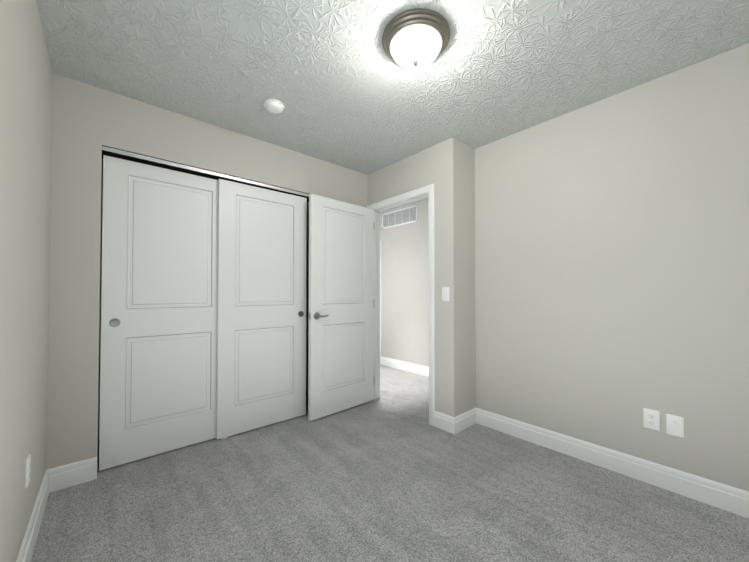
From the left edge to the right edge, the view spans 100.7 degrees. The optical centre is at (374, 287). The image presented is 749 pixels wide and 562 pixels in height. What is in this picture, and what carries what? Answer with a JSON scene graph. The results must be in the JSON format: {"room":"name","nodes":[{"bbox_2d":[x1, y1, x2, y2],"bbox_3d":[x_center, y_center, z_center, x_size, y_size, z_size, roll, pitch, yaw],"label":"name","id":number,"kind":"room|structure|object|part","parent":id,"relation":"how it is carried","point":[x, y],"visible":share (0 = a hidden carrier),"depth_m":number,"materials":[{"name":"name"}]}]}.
{"room":"empty bedroom","nodes":[
{"label":"empty bedroom","id":0,"kind":"room"},
{"bbox_2d":[0,0,52,561],"bbox_3d":[-1.099,-0.057,0.809,0.115,2.440,4.130,1,-1,-41],"label":"wall","id":1,"kind":"structure","parent":0,"point":[26,81],"depth_m":1.22,"materials":[{"name":"beige paint"}]},
{"bbox_2d":[25,454,30,487],"bbox_3d":[-1.486,0.786,1.333,0.008,0.118,0.074,1,-1,-41],"label":"outlet","id":2,"kind":"object","parent":1,"relation":"attached to","point":[28,466],"visible":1,"depth_m":1.32,"materials":[{"name":"white plastic"}]},
{"bbox_2d":[16,457,96,561],"bbox_3d":[-0.749,1.095,0.644,0.220,0.130,3.220,1,-1,-41],"label":"baseboard","id":3,"kind":"structure","parent":1,"relation":"attached to","point":[67,475],"depth_m":1.79,"materials":[{"name":"white wood"}]},
{"bbox_2d":[98,158,308,438],"bbox_3d":[-1.466,-0.019,3.152,2.410,2.440,0.115,1,-1,-41],"label":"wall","id":4,"kind":"structure","parent":0,"point":[307,259],"depth_m":2.48,"materials":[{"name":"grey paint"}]},
{"bbox_2d":[46,73,367,469],"bbox_3d":[-1.019,-0.028,2.639,2.410,2.440,0.115,1,-1,-41],"label":"wall","id":5,"kind":"structure","parent":0,"point":[88,121],"depth_m":1.92,"materials":[{"name":"beige paint"}]},
{"bbox_2d":[99,155,217,470],"bbox_3d":[-1.477,0.159,2.264,0.775,2.030,0.038,1,-1,-41],"label":"closet door","id":6,"kind":"structure","parent":5,"relation":"in","point":[158,369],"depth_m":2.19,"materials":[{"name":"white paint"}]},
{"bbox_2d":[102,145,308,201],"bbox_3d":[-1.188,-0.870,2.511,1.530,0.050,0.102,1,-1,-41],"label":"track rail","id":7,"kind":"object","parent":5,"relation":"attached to","point":[136,157],"visible":0.71,"depth_m":2.32,"materials":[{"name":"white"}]},
{"bbox_2d":[216,179,306,439],"bbox_3d":[-0.939,0.166,2.680,0.762,2.030,0.038,1,-1,-41],"label":"closet door","id":8,"kind":"structure","parent":5,"relation":"in","point":[261,321],"depth_m":2.63,"materials":[{"name":"white paint"}]},
{"bbox_2d":[31,365,748,561],"bbox_3d":[-0.208,1.242,2.593,4.200,0.100,6.050,1,-1,-41],"label":"floor","id":9,"kind":"structure","parent":0,"point":[391,474],"depth_m":1.68,"materials":[{"name":"carpet"}]},
{"bbox_2d":[36,0,748,212],"bbox_3d":[-0.208,-1.298,2.634,4.200,0.100,6.050,1,-1,-41],"label":"ceiling","id":10,"kind":"structure","parent":0,"point":[339,84],"depth_m":1.73,"materials":[{"name":"white paint"}]},
{"bbox_2d":[264,99,283,113],"bbox_3d":[-0.691,-1.237,2.134,0.136,0.038,0.136,1,-1,-41],"label":"smoke detector","id":11,"kind":"object","parent":10,"relation":"attached to","point":[274,106],"visible":1,"depth_m":2.10,"materials":[{"name":"white plastic"}]},
{"bbox_2d":[382,8,449,69],"bbox_3d":[0.209,-1.194,1.576,0.342,0.141,0.342,1,-1,-41],"label":"flush-mount light","id":12,"kind":"object","parent":10,"relation":"attached to","point":[437,22],"depth_m":1.50,"materials":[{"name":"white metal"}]},
{"bbox_3d":[0.209,-1.188,1.576,0.256,0.082,0.256,1,-1,-41],"label":"flush-mount light shade","id":13,"kind":"part","parent":12,"relation":"part of","materials":[{"name":"white glass"}]},
{"bbox_2d":[380,199,428,366],"bbox_3d":[0.683,0.001,4.418,0.115,2.440,4.100,1,-1,-41],"label":"wall","id":14,"kind":"structure","parent":0,"point":[404,292],"depth_m":4.57,"materials":[{"name":"beige paint"}]},
{"bbox_2d":[380,240,380,358],"bbox_3d":[-0.205,0.240,5.332,0.018,1.992,0.924,1,-1,-41],"label":"door frame","id":15,"kind":"structure","parent":14,"relation":"attached to","point":[380,299],"depth_m":4.98,"materials":[{"name":"white wood"}]},
{"bbox_2d":[382,205,416,228],"bbox_3d":[0.366,-1.059,4.703,0.013,0.240,0.740,1,-1,-41],"label":"air vent","id":16,"kind":"object","parent":14,"relation":"in","point":[407,215],"visible":1,"depth_m":4.68,"materials":[{"name":"white metal"}]},
{"bbox_2d":[380,356,428,376],"bbox_3d":[0.634,1.155,4.357,0.016,0.130,4.100,1,-1,-41],"label":"baseboard","id":17,"kind":"structure","parent":14,"relation":"attached to","point":[407,367],"depth_m":4.54,"materials":[{"name":"white wood"}]},
{"bbox_2d":[368,137,461,416],"bbox_3d":[-0.433,-0.007,3.888,0.115,2.440,3.433,1,-1,-41],"label":"wall","id":18,"kind":"structure","parent":0,"point":[438,166],"depth_m":2.63,"materials":[{"name":"beige paint"}]},
{"bbox_2d":[308,194,373,420],"bbox_3d":[-0.278,0.174,3.043,0.825,2.022,0.146,1,-1,-41],"label":"bedroom door","id":19,"kind":"structure","parent":18,"relation":"in","point":[341,311],"depth_m":2.99,"materials":[{"name":"white paint"}]},
{"bbox_2d":[367,184,434,425],"bbox_3d":[0.263,0.148,3.074,0.134,2.102,0.904,1,-1,-41],"label":"door frame","id":20,"kind":"structure","parent":18,"relation":"attached to","point":[429,189],"depth_m":2.93,"materials":[{"name":"white wood"}]},
{"bbox_2d":[442,287,448,300],"bbox_3d":[0.593,0.055,2.609,0.017,0.118,0.074,1,-1,-41],"label":"light switch","id":21,"kind":"object","parent":18,"relation":"attached to","point":[445,293],"visible":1,"depth_m":2.61,"materials":[{"name":"white plastic"}]},
{"bbox_2d":[461,142,475,413],"bbox_3d":[0.781,-0.026,2.746,0.215,2.440,0.115,1,-1,-41],"label":"wall","id":22,"kind":"structure","parent":0,"point":[468,275],"depth_m":2.70,"materials":[{"name":"beige paint"}]},
{"bbox_2d":[475,43,748,491],"bbox_3d":[1.601,-0.037,2.057,0.115,2.440,2.232,1,-1,-41],"label":"wall","id":23,"kind":"structure","parent":0,"point":[611,267],"depth_m":1.96,"materials":[{"name":"beige paint"}]},
{"bbox_2d":[434,408,748,518],"bbox_3d":[1.401,1.116,1.917,0.346,0.130,2.313,1,-1,-41],"label":"baseboard","id":24,"kind":"structure","parent":23,"relation":"attached to","point":[731,499],"depth_m":2.00,"materials":[{"name":"white wood"}]},
{"bbox_2d":[643,408,659,430],"bbox_3d":[1.669,0.795,1.871,0.008,0.118,0.074,1,-1,-41],"label":"outlet","id":25,"kind":"object","parent":23,"relation":"attached to","point":[651,418],"visible":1,"depth_m":1.87,"materials":[{"name":"white plastic"}]},
{"bbox_2d":[666,414,683,437],"bbox_3d":[1.737,0.800,1.795,0.008,0.118,0.074,1,-1,-41],"label":"outlet","id":26,"kind":"object","parent":23,"relation":"attached to","point":[674,425],"visible":1,"depth_m":1.79,"materials":[{"name":"white plastic"}]}
]}

